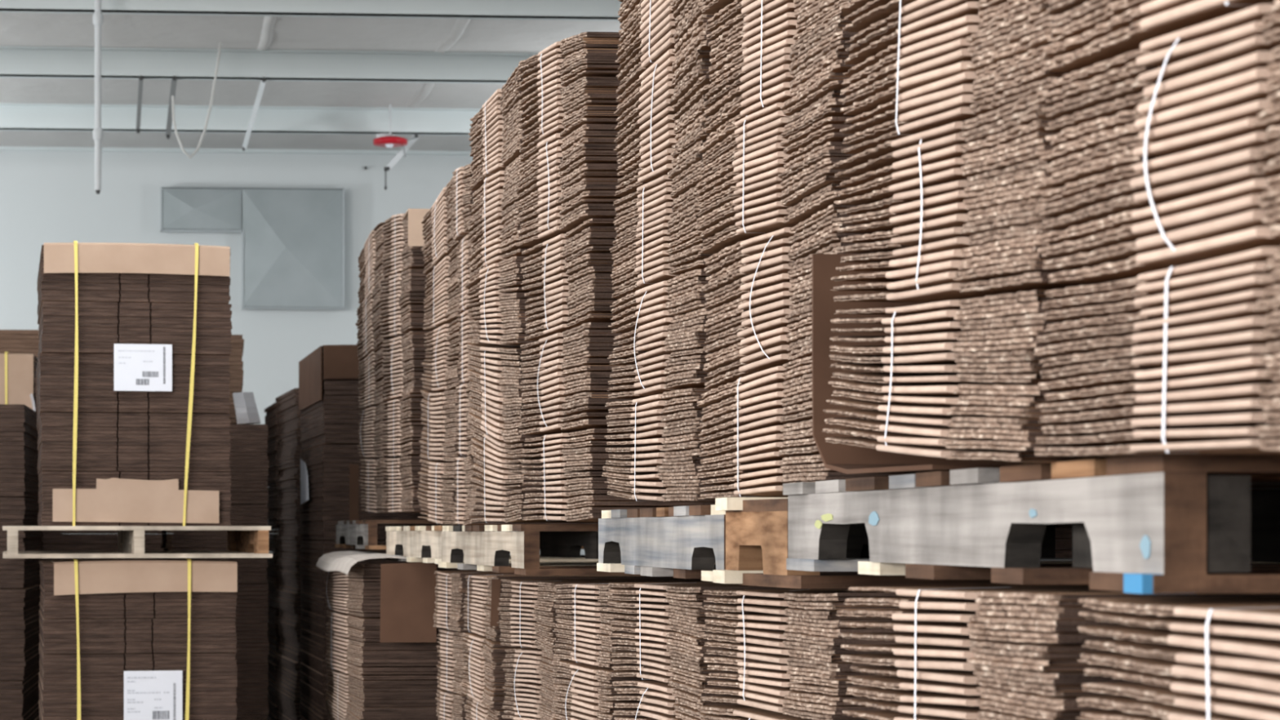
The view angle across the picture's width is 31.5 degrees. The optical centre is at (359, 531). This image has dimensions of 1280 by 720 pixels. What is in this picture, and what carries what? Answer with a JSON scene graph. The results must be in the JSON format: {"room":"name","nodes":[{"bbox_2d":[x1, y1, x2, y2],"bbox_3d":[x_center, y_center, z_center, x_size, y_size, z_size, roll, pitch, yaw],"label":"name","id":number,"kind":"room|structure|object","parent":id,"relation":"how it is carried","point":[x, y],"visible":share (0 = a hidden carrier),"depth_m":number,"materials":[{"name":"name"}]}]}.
{"room":"warehouse","nodes":[
{"label":"warehouse","id":0,"kind":"room"},
{"bbox_2d":[0,150,584,555],"bbox_3d":[-2.405,-0.895,18.989,15.900,4.690,0.200,0,0,-3],"label":"wall","id":1,"kind":"structure","parent":0,"point":[46,196],"depth_m":18.96,"materials":[{"name":"paint"}]},
{"bbox_2d":[0,146,471,155],"bbox_3d":[-2.398,-3.224,18.864,15.500,0.029,0.050,0,0,-3],"label":"trim","id":2,"kind":"structure","parent":1,"relation":"attached to","point":[2,148],"depth_m":18.93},
{"bbox_2d":[160,186,344,309],"bbox_3d":[-0.906,-2.390,18.885,1.545,1.030,0.190,0,0,-3],"label":"duct","id":3,"kind":"object","parent":1,"relation":"attached to","point":[293,238],"visible":1,"depth_m":18.83,"materials":[{"name":"grey"}]},
{"bbox_2d":[0,13,622,151],"bbox_3d":[-1.278,-3.300,0.423,15.900,0.120,37.400,0,0,-3],"label":"ceiling","id":4,"kind":"structure","parent":0,"point":[28,29],"depth_m":15.04,"materials":[{"name":"metal"}]},
{"bbox_2d":[0,102,480,135],"bbox_3d":[-2.284,-3.145,16.993,15.500,0.190,0.120,0,0,-3],"label":"beam","id":5,"kind":"structure","parent":4,"relation":"attached to","point":[29,117],"depth_m":17.07,"materials":[{"name":"metal"}]},
{"bbox_2d":[0,45,537,84],"bbox_3d":[-2.163,-3.145,14.996,15.500,0.190,0.120,0,0,-3],"label":"beam","id":6,"kind":"structure","parent":4,"relation":"attached to","point":[15,61],"depth_m":15.08,"materials":[{"name":"metal"}]},
{"bbox_2d":[0,0,622,21],"bbox_3d":[-2.048,-3.145,13.100,15.500,0.190,0.120,0,0,-3],"label":"beam","id":7,"kind":"structure","parent":4,"relation":"attached to","point":[526,10],"depth_m":13.22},
{"bbox_3d":[-1.278,1.525,0.423,15.900,0.150,37.400,0,0,-3],"label":"floor","id":8,"kind":"structure","parent":0,"visible":0},
{"bbox_2d":[0,351,38,411],"bbox_3d":[-2.084,0.282,11.486,0.916,2.338,1.034,0,0,-3],"label":"cardboard sheet","id":9,"kind":"object","parent":8,"relation":"on","point":[17,371],"visible":0.12,"depth_m":11.00,"materials":[{"name":"brown"}]},
{"bbox_2d":[0,404,44,719],"bbox_3d":[-1.922,0.446,10.253,0.865,2.007,1.014,0,0,-3],"label":"box stack","id":10,"kind":"object","parent":8,"relation":"on","point":[20,578],"visible":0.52,"depth_m":9.78,"materials":[{"name":"cardboard"}]},
{"bbox_2d":[34,377,168,560],"bbox_3d":[-1.290,0.351,11.296,0.620,2.198,0.914,0,0,-3],"label":"box stack","id":11,"kind":"object","parent":8,"relation":"on","point":[52,540],"visible":0.06,"depth_m":10.84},
{"bbox_2d":[172,424,269,719],"bbox_3d":[-0.726,0.456,11.678,0.485,1.988,1.015,0,0,-3],"label":"box stack","id":12,"kind":"object","parent":8,"relation":"on","point":[249,464],"visible":0.45,"depth_m":11.19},
{"bbox_2d":[264,402,300,719],"bbox_3d":[-0.146,0.342,13.650,0.828,2.217,0.833,0,0,-7],"label":"box stack","id":13,"kind":"object","parent":8,"relation":"on","point":[272,419],"visible":0.14,"depth_m":13.44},
{"bbox_2d":[275,387,386,719],"bbox_3d":[-0.017,0.334,12.714,0.836,2.233,0.935,0,0,-9],"label":"box stack","id":14,"kind":"object","parent":8,"relation":"on","point":[287,598],"visible":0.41,"depth_m":12.54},
{"bbox_2d":[298,344,440,719],"bbox_3d":[0.139,0.267,11.503,0.832,2.366,1.128,0,0,-7],"label":"box stack","id":15,"kind":"object","parent":8,"relation":"on","point":[329,384],"visible":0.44,"depth_m":10.96,"materials":[{"name":"cardboard"}]},
{"bbox_3d":[1.176,1.387,2.275,1.029,0.121,1.400,0,0,-3],"label":"wooden pallet","id":16,"kind":"object","parent":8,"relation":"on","visible":0},
{"bbox_3d":[1.124,1.217,1.846,0.878,0.212,0.588,0,0,-3],"label":"bundle","id":17,"kind":"object","parent":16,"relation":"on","visible":0},
{"bbox_3d":[1.105,1.003,1.840,0.876,0.212,0.587,0,0,-3],"label":"bundle","id":18,"kind":"object","parent":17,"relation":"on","visible":0},
{"bbox_3d":[1.107,0.788,1.844,0.879,0.212,0.590,0,0,-3],"label":"bundle","id":19,"kind":"object","parent":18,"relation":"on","visible":0},
{"bbox_3d":[1.105,0.574,1.843,0.878,0.216,0.590,0,0,-3],"label":"bundle","id":20,"kind":"object","parent":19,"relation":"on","visible":0},
{"bbox_3d":[1.104,0.360,1.847,0.874,0.218,0.590,0,0,-3],"label":"bundle","id":21,"kind":"object","parent":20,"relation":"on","visible":0},
{"bbox_2d":[1075,597,1279,719],"bbox_3d":[1.114,0.158,1.840,0.877,0.197,0.584,0,0,-3],"label":"bundle","id":22,"kind":"object","parent":21,"relation":"on","point":[1193,658],"visible":1,"depth_m":1.90,"materials":[{"name":"brown cardboard"}]},
{"bbox_3d":[1.072,1.217,2.510,0.878,0.213,0.749,0,0,-3],"label":"bundle","id":23,"kind":"object","parent":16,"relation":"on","visible":0},
{"bbox_3d":[1.075,1.003,2.513,0.878,0.215,0.753,0,0,-3],"label":"bundle","id":24,"kind":"object","parent":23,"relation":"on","visible":0},
{"bbox_3d":[1.066,0.792,2.506,0.880,0.226,0.747,0,0,-3],"label":"bundle","id":25,"kind":"object","parent":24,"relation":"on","visible":0},
{"bbox_3d":[1.068,0.580,2.512,0.878,0.235,0.752,0,0,-3],"label":"bundle","id":26,"kind":"object","parent":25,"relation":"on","visible":0},
{"bbox_3d":[1.057,0.368,2.513,0.884,0.244,0.749,0,0,-3],"label":"bundle","id":27,"kind":"object","parent":26,"relation":"on","visible":0},
{"bbox_2d":[835,586,1279,719],"bbox_3d":[1.060,0.169,2.512,0.881,0.220,0.752,0,0,-3],"label":"bundle","id":28,"kind":"object","parent":27,"relation":"on","point":[975,652],"visible":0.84,"depth_m":2.35,"materials":[{"name":"brown cardboard"}]},
{"bbox_2d":[782,453,1279,593],"bbox_3d":[1.146,-0.007,2.582,1.034,0.122,1.220,0,0,-4],"label":"wooden pallet","id":29,"kind":"object","parent":28,"relation":"on","point":[1153,523],"visible":1,"depth_m":2.25,"materials":[{"name":"grey wood"}]},
{"bbox_2d":[811,253,1051,474],"bbox_3d":[0.886,-0.223,2.824,0.530,0.301,0.421,0,0,-3],"label":"cardboard sheet","id":30,"kind":"object","parent":29,"relation":"on","point":[846,459],"visible":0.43,"depth_m":3.01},
{"bbox_2d":[822,289,1128,462],"bbox_3d":[1.057,-0.180,2.577,0.890,0.226,0.782,0,0,-3],"label":"bundle","id":31,"kind":"object","parent":29,"relation":"on","point":[976,397],"visible":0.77,"depth_m":2.42,"materials":[{"name":"brown cardboard"}]},
{"bbox_2d":[830,89,1100,302],"bbox_3d":[1.064,-0.361,2.574,0.880,0.243,0.780,0,0,-3],"label":"bundle","id":32,"kind":"object","parent":31,"relation":"on","point":[950,213],"visible":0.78,"depth_m":2.44,"materials":[{"name":"brown cardboard"}]},
{"bbox_2d":[838,0,1071,154],"bbox_3d":[1.077,-0.559,2.580,0.880,0.257,0.778,0,0,-3],"label":"bundle","id":33,"kind":"object","parent":32,"relation":"on","point":[922,65],"visible":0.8,"depth_m":2.53,"materials":[{"name":"brown cardboard"}]},
{"bbox_2d":[1033,246,1279,456],"bbox_3d":[1.097,-0.146,1.894,0.880,0.175,0.608,0,0,-3],"label":"bundle","id":34,"kind":"object","parent":29,"relation":"on","point":[1184,359],"visible":0.99,"depth_m":1.85,"materials":[{"name":"brown cardboard"}]},
{"bbox_2d":[1034,0,1279,283],"bbox_3d":[1.100,-0.329,1.902,0.882,0.216,0.600,0,0,-3],"label":"bundle","id":35,"kind":"object","parent":34,"relation":"on","point":[1166,154],"visible":1,"depth_m":1.86,"materials":[{"name":"brown cardboard"}]},
{"bbox_2d":[1043,0,1273,71],"bbox_3d":[1.109,-0.532,1.897,0.886,0.256,0.605,0,0,-3],"label":"bundle","id":36,"kind":"object","parent":35,"relation":"on","point":[1089,33],"visible":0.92,"depth_m":2.00,"materials":[{"name":"brown cardboard"}]},
{"bbox_3d":[1.086,1.387,3.833,1.029,0.121,1.500,0,0,-5],"label":"wooden pallet","id":37,"kind":"object","parent":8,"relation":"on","visible":0},
{"bbox_3d":[1.053,1.218,3.457,0.886,0.212,0.775,0,0,-3],"label":"bundle","id":38,"kind":"object","parent":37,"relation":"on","visible":0},
{"bbox_3d":[1.042,1.007,3.458,0.890,0.220,0.775,0,0,-3],"label":"bundle","id":39,"kind":"object","parent":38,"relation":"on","visible":0},
{"bbox_3d":[1.043,0.795,3.448,0.889,0.228,0.776,0,0,-3],"label":"bundle","id":40,"kind":"object","parent":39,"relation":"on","visible":0},
{"bbox_3d":[1.036,0.586,3.455,0.892,0.242,0.773,0,0,-3],"label":"bundle","id":41,"kind":"object","parent":40,"relation":"on","visible":0},
{"bbox_2d":[699,705,812,719],"bbox_3d":[1.036,0.384,3.449,0.889,0.233,0.776,0,0,-3],"label":"bundle","id":42,"kind":"object","parent":41,"relation":"on","point":[743,712],"visible":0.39,"depth_m":3.62,"materials":[{"name":"brown cardboard"}]},
{"bbox_2d":[700,589,930,719],"bbox_3d":[1.044,0.184,3.453,0.890,0.204,0.775,0,0,-3],"label":"bundle","id":43,"kind":"object","parent":42,"relation":"on","point":[785,652],"visible":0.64,"depth_m":3.33,"materials":[{"name":"brown cardboard"}]},
{"bbox_2d":[712,497,1089,588],"bbox_3d":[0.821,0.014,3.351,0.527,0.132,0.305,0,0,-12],"label":"pallet","id":44,"kind":"object","parent":43,"relation":"on","point":[757,527],"visible":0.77,"depth_m":3.28,"materials":[{"name":"orange wood"}]},
{"bbox_3d":[0.975,1.221,4.222,0.903,0.205,0.733,0,0,-3],"label":"bundle","id":45,"kind":"object","parent":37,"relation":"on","visible":0},
{"bbox_3d":[0.982,1.013,4.217,0.901,0.211,0.736,0,0,-3],"label":"bundle","id":46,"kind":"object","parent":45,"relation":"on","visible":0},
{"bbox_3d":[0.975,0.809,4.223,0.903,0.217,0.736,0,0,-3],"label":"bundle","id":47,"kind":"object","parent":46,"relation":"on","visible":0},
{"bbox_3d":[0.978,0.604,4.226,0.903,0.227,0.736,0,0,-3],"label":"bundle","id":48,"kind":"object","parent":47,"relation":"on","visible":0},
{"bbox_2d":[612,680,743,719],"bbox_3d":[0.978,0.400,4.222,0.899,0.231,0.733,0,0,-3],"label":"bundle","id":49,"kind":"object","parent":48,"relation":"on","point":[664,701],"visible":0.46,"depth_m":4.19,"materials":[{"name":"brown cardboard"}]},
{"bbox_2d":[605,582,848,696],"bbox_3d":[0.971,0.194,4.224,0.902,0.201,0.734,0,0,-3],"label":"bundle","id":50,"kind":"object","parent":49,"relation":"on","point":[672,618],"visible":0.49,"depth_m":4.10,"materials":[{"name":"brown cardboard"}]},
{"bbox_2d":[596,504,1072,581],"bbox_3d":[1.020,0.018,4.015,1.028,0.121,1.030,0,0,-5],"label":"wooden pallet","id":51,"kind":"object","parent":50,"relation":"on","point":[682,542],"visible":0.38,"depth_m":3.92,"materials":[{"name":"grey wood"}]},
{"bbox_2d":[601,387,720,502],"bbox_3d":[0.965,-0.159,4.242,0.898,0.212,0.761,0,0,-3],"label":"bundle","id":52,"kind":"object","parent":51,"relation":"on","point":[669,420],"visible":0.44,"depth_m":4.13,"materials":[{"name":"brown cardboard"}]},
{"bbox_2d":[607,269,713,399],"bbox_3d":[0.975,-0.364,4.251,0.894,0.217,0.767,0,0,-3],"label":"bundle","id":53,"kind":"object","parent":52,"relation":"on","point":[664,337],"visible":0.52,"depth_m":4.16,"materials":[{"name":"brown cardboard"}]},
{"bbox_2d":[609,151,713,298],"bbox_3d":[0.978,-0.569,4.249,0.890,0.219,0.763,0,0,-3],"label":"bundle","id":54,"kind":"object","parent":53,"relation":"on","point":[656,242],"visible":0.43,"depth_m":4.18,"materials":[{"name":"brown cardboard"}]},
{"bbox_2d":[613,13,714,195],"bbox_3d":[0.985,-0.777,4.247,0.888,0.231,0.768,0,0,-3],"label":"bundle","id":55,"kind":"object","parent":54,"relation":"on","point":[661,121],"visible":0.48,"depth_m":4.16,"materials":[{"name":"brown cardboard"}]},
{"bbox_2d":[615,0,715,94],"bbox_3d":[0.990,-1.012,4.247,0.891,0.233,0.766,0,0,-3],"label":"bundle","id":56,"kind":"object","parent":55,"relation":"on","point":[650,28],"visible":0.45,"depth_m":4.31,"materials":[{"name":"brown cardboard"}]},
{"bbox_2d":[696,355,904,499],"bbox_3d":[1.041,-0.154,3.483,0.894,0.199,0.741,0,0,-3],"label":"bundle","id":57,"kind":"object","parent":51,"relation":"on","point":[757,427],"visible":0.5,"depth_m":3.48,"materials":[{"name":"brown cardboard"}]},
{"bbox_2d":[701,203,872,389],"bbox_3d":[1.051,-0.357,3.482,0.896,0.228,0.747,0,0,-3],"label":"bundle","id":58,"kind":"object","parent":57,"relation":"on","point":[758,290],"visible":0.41,"depth_m":3.49,"materials":[{"name":"brown cardboard"}]},
{"bbox_2d":[695,71,857,253],"bbox_3d":[1.042,-0.561,3.480,0.901,0.202,0.745,0,0,-3],"label":"bundle","id":59,"kind":"object","parent":58,"relation":"on","point":[769,170],"visible":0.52,"depth_m":3.41,"materials":[{"name":"brown cardboard"}]},
{"bbox_2d":[702,0,857,140],"bbox_3d":[1.055,-0.758,3.480,0.904,0.234,0.745,0,0,-3],"label":"bundle","id":60,"kind":"object","parent":59,"relation":"on","point":[763,53],"visible":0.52,"depth_m":3.48,"materials":[{"name":"brown cardboard"}]},
{"bbox_3d":[0.965,1.387,5.405,1.030,0.121,1.540,0,0,-4],"label":"wooden pallet","id":61,"kind":"object","parent":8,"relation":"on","visible":0},
{"bbox_3d":[0.927,1.221,4.984,0.884,0.208,0.755,0,0,-3],"label":"bundle","id":62,"kind":"object","parent":61,"relation":"on","visible":0},
{"bbox_3d":[0.926,1.012,4.992,0.886,0.214,0.753,0,0,-3],"label":"bundle","id":63,"kind":"object","parent":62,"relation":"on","visible":0},
{"bbox_3d":[0.912,0.804,4.984,0.884,0.222,0.755,0,0,-3],"label":"bundle","id":64,"kind":"object","parent":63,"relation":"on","visible":0},
{"bbox_3d":[0.913,0.597,4.992,0.886,0.234,0.757,0,0,-3],"label":"bundle","id":65,"kind":"object","parent":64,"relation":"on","visible":0},
{"bbox_2d":[550,660,656,719],"bbox_3d":[0.914,0.399,4.995,0.883,0.224,0.758,0,0,-3],"label":"bundle","id":66,"kind":"object","parent":65,"relation":"on","point":[588,693],"visible":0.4,"depth_m":4.91,"materials":[{"name":"brown cardboard"}]},
{"bbox_2d":[552,583,648,667],"bbox_3d":[0.918,0.204,4.990,0.882,0.189,0.752,0,0,-3],"label":"bundle","id":67,"kind":"object","parent":66,"relation":"on","point":[585,632],"visible":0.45,"depth_m":4.91,"materials":[{"name":"brown cardboard"}]},
{"bbox_3d":[0.843,1.220,5.787,0.905,0.208,0.795,0,0,-3],"label":"bundle","id":68,"kind":"object","parent":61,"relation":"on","visible":0},
{"bbox_3d":[0.860,1.011,5.786,0.900,0.215,0.797,0,0,-3],"label":"bundle","id":69,"kind":"object","parent":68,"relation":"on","visible":0},
{"bbox_3d":[0.853,0.804,5.791,0.897,0.223,0.796,0,0,-3],"label":"bundle","id":70,"kind":"object","parent":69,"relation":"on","visible":0},
{"bbox_3d":[0.853,0.599,5.781,0.898,0.235,0.796,0,0,-3],"label":"bundle","id":71,"kind":"object","parent":70,"relation":"on","visible":0},
{"bbox_2d":[501,648,570,719],"bbox_3d":[0.859,0.406,5.793,0.902,0.212,0.795,0,0,-3],"label":"bundle","id":72,"kind":"object","parent":71,"relation":"on","point":[533,692],"visible":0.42,"depth_m":5.76,"materials":[{"name":"brown cardboard"}]},
{"bbox_2d":[497,578,712,656],"bbox_3d":[0.848,0.217,5.794,0.901,0.190,0.794,0,0,-3],"label":"bundle","id":73,"kind":"object","parent":72,"relation":"on","point":[535,597],"visible":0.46,"depth_m":5.71,"materials":[{"name":"brown cardboard"}]},
{"bbox_2d":[438,524,715,575],"bbox_3d":[0.813,0.043,5.994,1.026,0.121,1.203,0,0,-7],"label":"wooden pallet","id":74,"kind":"object","parent":73,"relation":"on","point":[483,548],"visible":0.38,"depth_m":5.69,"materials":[{"name":"brown wood"}]},
{"bbox_2d":[469,425,598,523],"bbox_3d":[0.791,-0.167,6.072,0.907,0.286,0.818,0,0,-3],"label":"bundle","id":75,"kind":"object","parent":74,"relation":"on","point":[499,464],"visible":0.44,"depth_m":6.00,"materials":[{"name":"brown cardboard"}]},
{"bbox_2d":[466,343,543,442],"bbox_3d":[0.781,-0.386,6.076,0.908,0.313,0.816,0,0,-3],"label":"bundle","id":76,"kind":"object","parent":75,"relation":"on","point":[495,403],"visible":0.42,"depth_m":6.01,"materials":[{"name":"brown cardboard"}]},
{"bbox_2d":[465,256,537,345],"bbox_3d":[0.779,-0.599,6.071,0.911,0.247,0.816,0,0,-3],"label":"bundle","id":77,"kind":"object","parent":76,"relation":"on","point":[497,297],"visible":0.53,"depth_m":5.95,"materials":[{"name":"brown cardboard"}]},
{"bbox_2d":[466,153,533,277],"bbox_3d":[0.784,-0.840,6.080,0.908,0.268,0.816,0,0,-3],"label":"bundle","id":78,"kind":"object","parent":77,"relation":"on","point":[494,228],"visible":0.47,"depth_m":6.01,"materials":[{"name":"brown cardboard"}]},
{"bbox_2d":[468,64,526,190],"bbox_3d":[0.786,-1.077,6.077,0.903,0.224,0.814,0,0,-3],"label":"bundle","id":79,"kind":"object","parent":78,"relation":"on","point":[495,132],"visible":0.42,"depth_m":5.99,"materials":[{"name":"brown cardboard"}]},
{"bbox_2d":[519,428,715,521],"bbox_3d":[0.875,-0.130,5.231,0.908,0.213,0.826,0,0,-3],"label":"bundle","id":80,"kind":"object","parent":74,"relation":"on","point":[580,457],"visible":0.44,"depth_m":4.98,"materials":[{"name":"brown cardboard"}]},
{"bbox_2d":[517,322,633,435],"bbox_3d":[0.870,-0.350,5.239,0.908,0.241,0.826,0,0,-3],"label":"bundle","id":81,"kind":"object","parent":80,"relation":"on","point":[571,370],"visible":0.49,"depth_m":5.02,"materials":[{"name":"brown cardboard"}]},
{"bbox_2d":[520,218,619,340],"bbox_3d":[0.877,-0.581,5.231,0.909,0.243,0.825,0,0,-3],"label":"bundle","id":82,"kind":"object","parent":81,"relation":"on","point":[570,273],"visible":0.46,"depth_m":5.03,"materials":[{"name":"brown cardboard"}]},
{"bbox_2d":[515,117,626,246],"bbox_3d":[0.864,-0.807,5.235,0.908,0.256,0.821,0,0,-3],"label":"bundle","id":83,"kind":"object","parent":82,"relation":"on","point":[569,179],"visible":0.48,"depth_m":4.99,"materials":[{"name":"brown cardboard"}]},
{"bbox_2d":[515,31,622,153],"bbox_3d":[0.867,-1.036,5.238,0.910,0.280,0.826,0,0,-3],"label":"bundle","id":84,"kind":"object","parent":83,"relation":"on","point":[574,77],"visible":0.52,"depth_m":5.01,"materials":[{"name":"brown cardboard"}]},
{"bbox_3d":[0.839,1.387,7.063,1.029,0.121,1.051,0,0,-6],"label":"wooden pallet","id":85,"kind":"object","parent":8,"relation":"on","visible":0},
{"bbox_3d":[0.789,1.223,6.776,0.905,0.200,0.526,0,0,-3],"label":"bundle","id":86,"kind":"object","parent":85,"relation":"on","visible":0},
{"bbox_3d":[0.773,1.021,6.778,0.904,0.202,0.519,0,0,-3],"label":"bundle","id":87,"kind":"object","parent":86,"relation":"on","visible":0},
{"bbox_3d":[0.779,0.817,6.777,0.904,0.207,0.525,0,0,-3],"label":"bundle","id":88,"kind":"object","parent":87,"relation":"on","visible":0},
{"bbox_2d":[463,694,515,719],"bbox_3d":[0.786,0.614,6.784,0.906,0.208,0.526,0,0,-3],"label":"bundle","id":89,"kind":"object","parent":88,"relation":"on","point":[476,710],"visible":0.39,"depth_m":6.78,"materials":[{"name":"brown cardboard"}]},
{"bbox_2d":[460,632,537,710],"bbox_3d":[0.778,0.416,6.776,0.902,0.203,0.523,0,0,-3],"label":"bundle","id":90,"kind":"object","parent":89,"relation":"on","point":[485,681],"visible":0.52,"depth_m":6.65,"materials":[{"name":"brown cardboard"}]},
{"bbox_2d":[462,574,680,640],"bbox_3d":[0.786,0.224,6.781,0.905,0.190,0.525,0,0,-3],"label":"bundle","id":91,"kind":"object","parent":90,"relation":"on","point":[478,606],"visible":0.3,"depth_m":6.72,"materials":[{"name":"brown cardboard"}]},
{"bbox_3d":[0.709,1.225,7.302,0.901,0.200,0.502,0,0,-3],"label":"bundle","id":92,"kind":"object","parent":85,"relation":"on","visible":0},
{"bbox_3d":[0.725,1.023,7.308,0.898,0.199,0.508,0,0,-3],"label":"bundle","id":93,"kind":"object","parent":92,"relation":"on","visible":0},
{"bbox_3d":[0.720,0.820,7.302,0.900,0.202,0.506,0,0,-3],"label":"bundle","id":94,"kind":"object","parent":93,"relation":"on","visible":0},
{"bbox_2d":[435,688,468,719],"bbox_3d":[0.715,0.618,7.313,0.897,0.206,0.506,0,0,-3],"label":"bundle","id":95,"kind":"object","parent":94,"relation":"on","point":[451,705],"visible":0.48,"depth_m":7.25,"materials":[{"name":"brown cardboard"}]},
{"bbox_2d":[435,629,469,694],"bbox_3d":[0.719,0.419,7.305,0.902,0.202,0.502,0,0,-3],"label":"bundle","id":96,"kind":"object","parent":95,"relation":"on","point":[450,677],"visible":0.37,"depth_m":7.25,"materials":[{"name":"brown cardboard"}]},
{"bbox_2d":[433,570,524,631],"bbox_3d":[0.708,0.224,7.306,0.900,0.190,0.506,0,0,-3],"label":"bundle","id":97,"kind":"object","parent":96,"relation":"on","point":[449,615],"visible":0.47,"depth_m":7.20,"materials":[{"name":"brown cardboard"}]},
{"bbox_3d":[0.473,1.387,8.731,1.030,0.121,1.850,0,0,-5],"label":"wooden pallet","id":98,"kind":"object","parent":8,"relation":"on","visible":0},
{"bbox_3d":[0.442,1.224,8.734,1.063,0.198,1.826,0,0,-3],"label":"bundle","id":99,"kind":"object","parent":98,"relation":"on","visible":0},
{"bbox_3d":[0.431,1.030,8.737,1.060,0.213,1.825,0,0,-3],"label":"bundle","id":100,"kind":"object","parent":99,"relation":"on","visible":0},
{"bbox_2d":[328,712,337,719],"bbox_3d":[0.432,0.836,8.734,1.073,0.229,1.871,0,0,-3],"label":"bundle","id":101,"kind":"object","parent":100,"relation":"on","point":[331,717],"visible":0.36,"depth_m":9.40,"materials":[{"name":"brown cardboard"}]},
{"bbox_2d":[324,669,440,719],"bbox_3d":[0.426,0.641,8.733,1.068,0.248,1.872,0,0,-3],"label":"bundle","id":102,"kind":"object","parent":101,"relation":"on","point":[348,697],"visible":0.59,"depth_m":7.82,"materials":[{"name":"brown cardboard"}]},
{"bbox_2d":[325,610,448,679],"bbox_3d":[0.427,0.440,8.732,1.069,0.277,1.872,0,0,-3],"label":"bundle","id":103,"kind":"object","parent":102,"relation":"on","point":[356,650],"visible":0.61,"depth_m":7.86,"materials":[{"name":"brown cardboard"}]},
{"bbox_2d":[324,564,476,616],"bbox_3d":[0.426,0.221,8.735,1.066,0.217,1.868,0,0,-3],"label":"bundle","id":104,"kind":"object","parent":103,"relation":"on","point":[357,593],"visible":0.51,"depth_m":8.02,"materials":[{"name":"brown cardboard"}]},
{"bbox_2d":[315,551,406,575],"bbox_3d":[0.042,0.116,8.628,0.315,0.077,1.786,0,0,-5],"label":"sheet","id":105,"kind":"object","parent":104,"relation":"on","point":[341,561],"visible":0.85,"depth_m":8.35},
{"bbox_2d":[334,520,584,549],"bbox_3d":[0.460,0.011,9.775,1.027,0.121,1.202,0,0,-7],"label":"wooden pallet","id":106,"kind":"object","parent":105,"relation":"on","point":[354,534],"visible":0.34,"depth_m":9.44,"materials":[{"name":"grey wood"}]},
{"bbox_2d":[379,456,428,512],"bbox_3d":[0.571,-0.194,9.104,0.945,0.232,0.666,0,0,-3],"label":"bundle","id":107,"kind":"object","parent":106,"relation":"on","point":[406,489],"visible":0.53,"depth_m":8.93,"materials":[{"name":"brown cardboard"}]},
{"bbox_2d":[379,394,427,457],"bbox_3d":[0.569,-0.421,9.102,0.940,0.236,0.664,0,0,-3],"label":"bundle","id":108,"kind":"object","parent":107,"relation":"on","point":[406,412],"visible":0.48,"depth_m":8.90,"materials":[{"name":"brown cardboard"}]},
{"bbox_2d":[381,331,437,400],"bbox_3d":[0.575,-0.672,9.095,0.937,0.264,0.666,0,0,-3],"label":"bundle","id":109,"kind":"object","parent":108,"relation":"on","point":[407,352],"visible":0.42,"depth_m":8.89,"materials":[{"name":"brown cardboard"}]},
{"bbox_2d":[379,269,432,337],"bbox_3d":[0.568,-0.926,9.098,0.936,0.267,0.665,0,0,-3],"label":"bundle","id":110,"kind":"object","parent":109,"relation":"on","point":[404,306],"visible":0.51,"depth_m":8.88,"materials":[{"name":"brown cardboard"}]},
{"bbox_2d":[383,525,598,564],"bbox_3d":[0.675,0.041,7.643,1.029,0.121,1.204,0,0,-8],"label":"wooden pallet","id":111,"kind":"object","parent":104,"relation":"on","point":[418,544],"visible":0.37,"depth_m":7.44,"materials":[{"name":"brown wood"}]},
{"bbox_2d":[379,562,436,642],"bbox_3d":[0.167,0.243,7.737,0.197,0.278,0.006,0,0,-3],"label":"cardboard sheet","id":112,"kind":"object","parent":111,"relation":"hanging from","point":[407,590],"visible":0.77,"depth_m":7.73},
{"bbox_2d":[417,458,469,524],"bbox_3d":[0.688,-0.146,7.817,0.908,0.244,0.896,0,0,-3],"label":"bundle","id":113,"kind":"object","parent":111,"relation":"on","point":[438,492],"visible":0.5,"depth_m":7.78,"materials":[{"name":"brown cardboard"}]},
{"bbox_2d":[418,389,471,461],"bbox_3d":[0.694,-0.377,7.816,0.907,0.289,0.893,0,0,-3],"label":"bundle","id":114,"kind":"object","parent":113,"relation":"on","point":[440,408],"visible":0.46,"depth_m":7.76,"materials":[{"name":"brown cardboard"}]},
{"bbox_2d":[420,317,468,391],"bbox_3d":[0.702,-0.603,7.815,0.912,0.253,0.929,0,0,-3],"label":"bundle","id":115,"kind":"object","parent":114,"relation":"on","point":[445,341],"visible":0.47,"depth_m":7.72,"materials":[{"name":"brown cardboard"}]},
{"bbox_2d":[422,245,463,330],"bbox_3d":[0.706,-0.828,7.809,0.901,0.239,0.896,0,0,-3],"label":"bundle","id":116,"kind":"object","parent":115,"relation":"on","point":[442,289],"visible":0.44,"depth_m":7.74,"materials":[{"name":"brown cardboard"}]},
{"bbox_2d":[421,175,460,274],"bbox_3d":[0.701,-1.065,7.809,0.906,0.240,0.943,0,0,-3],"label":"bundle","id":117,"kind":"object","parent":116,"relation":"on","point":[437,231],"visible":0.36,"depth_m":7.78,"materials":[{"name":"brown cardboard"}]},
{"bbox_3d":[-0.929,1.389,9.063,1.020,0.121,1.223,0,0,-9],"label":"wooden pallet","id":118,"kind":"object","parent":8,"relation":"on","visible":0},
{"bbox_2d":[38,558,237,719],"bbox_3d":[-0.913,0.716,9.002,0.738,1.228,1.082,0,0,-9],"label":"box stack","id":119,"kind":"object","parent":118,"relation":"on","point":[120,639],"visible":1,"depth_m":8.49,"materials":[{"name":"brown"}]},
{"bbox_2d":[2,525,272,558],"bbox_3d":[-0.929,0.038,9.063,1.020,0.121,1.223,0,0,-9],"label":"wooden pallet","id":120,"kind":"object","parent":119,"relation":"on","point":[242,541],"visible":1,"depth_m":8.49,"materials":[{"name":"brown wood"}]},
{"bbox_2d":[35,240,231,525],"bbox_3d":[-0.926,-0.562,8.995,0.729,1.081,1.032,0,0,-9],"label":"box stack","id":121,"kind":"object","parent":120,"relation":"on","point":[132,372],"visible":1,"depth_m":8.51,"materials":[{"name":"brown"}]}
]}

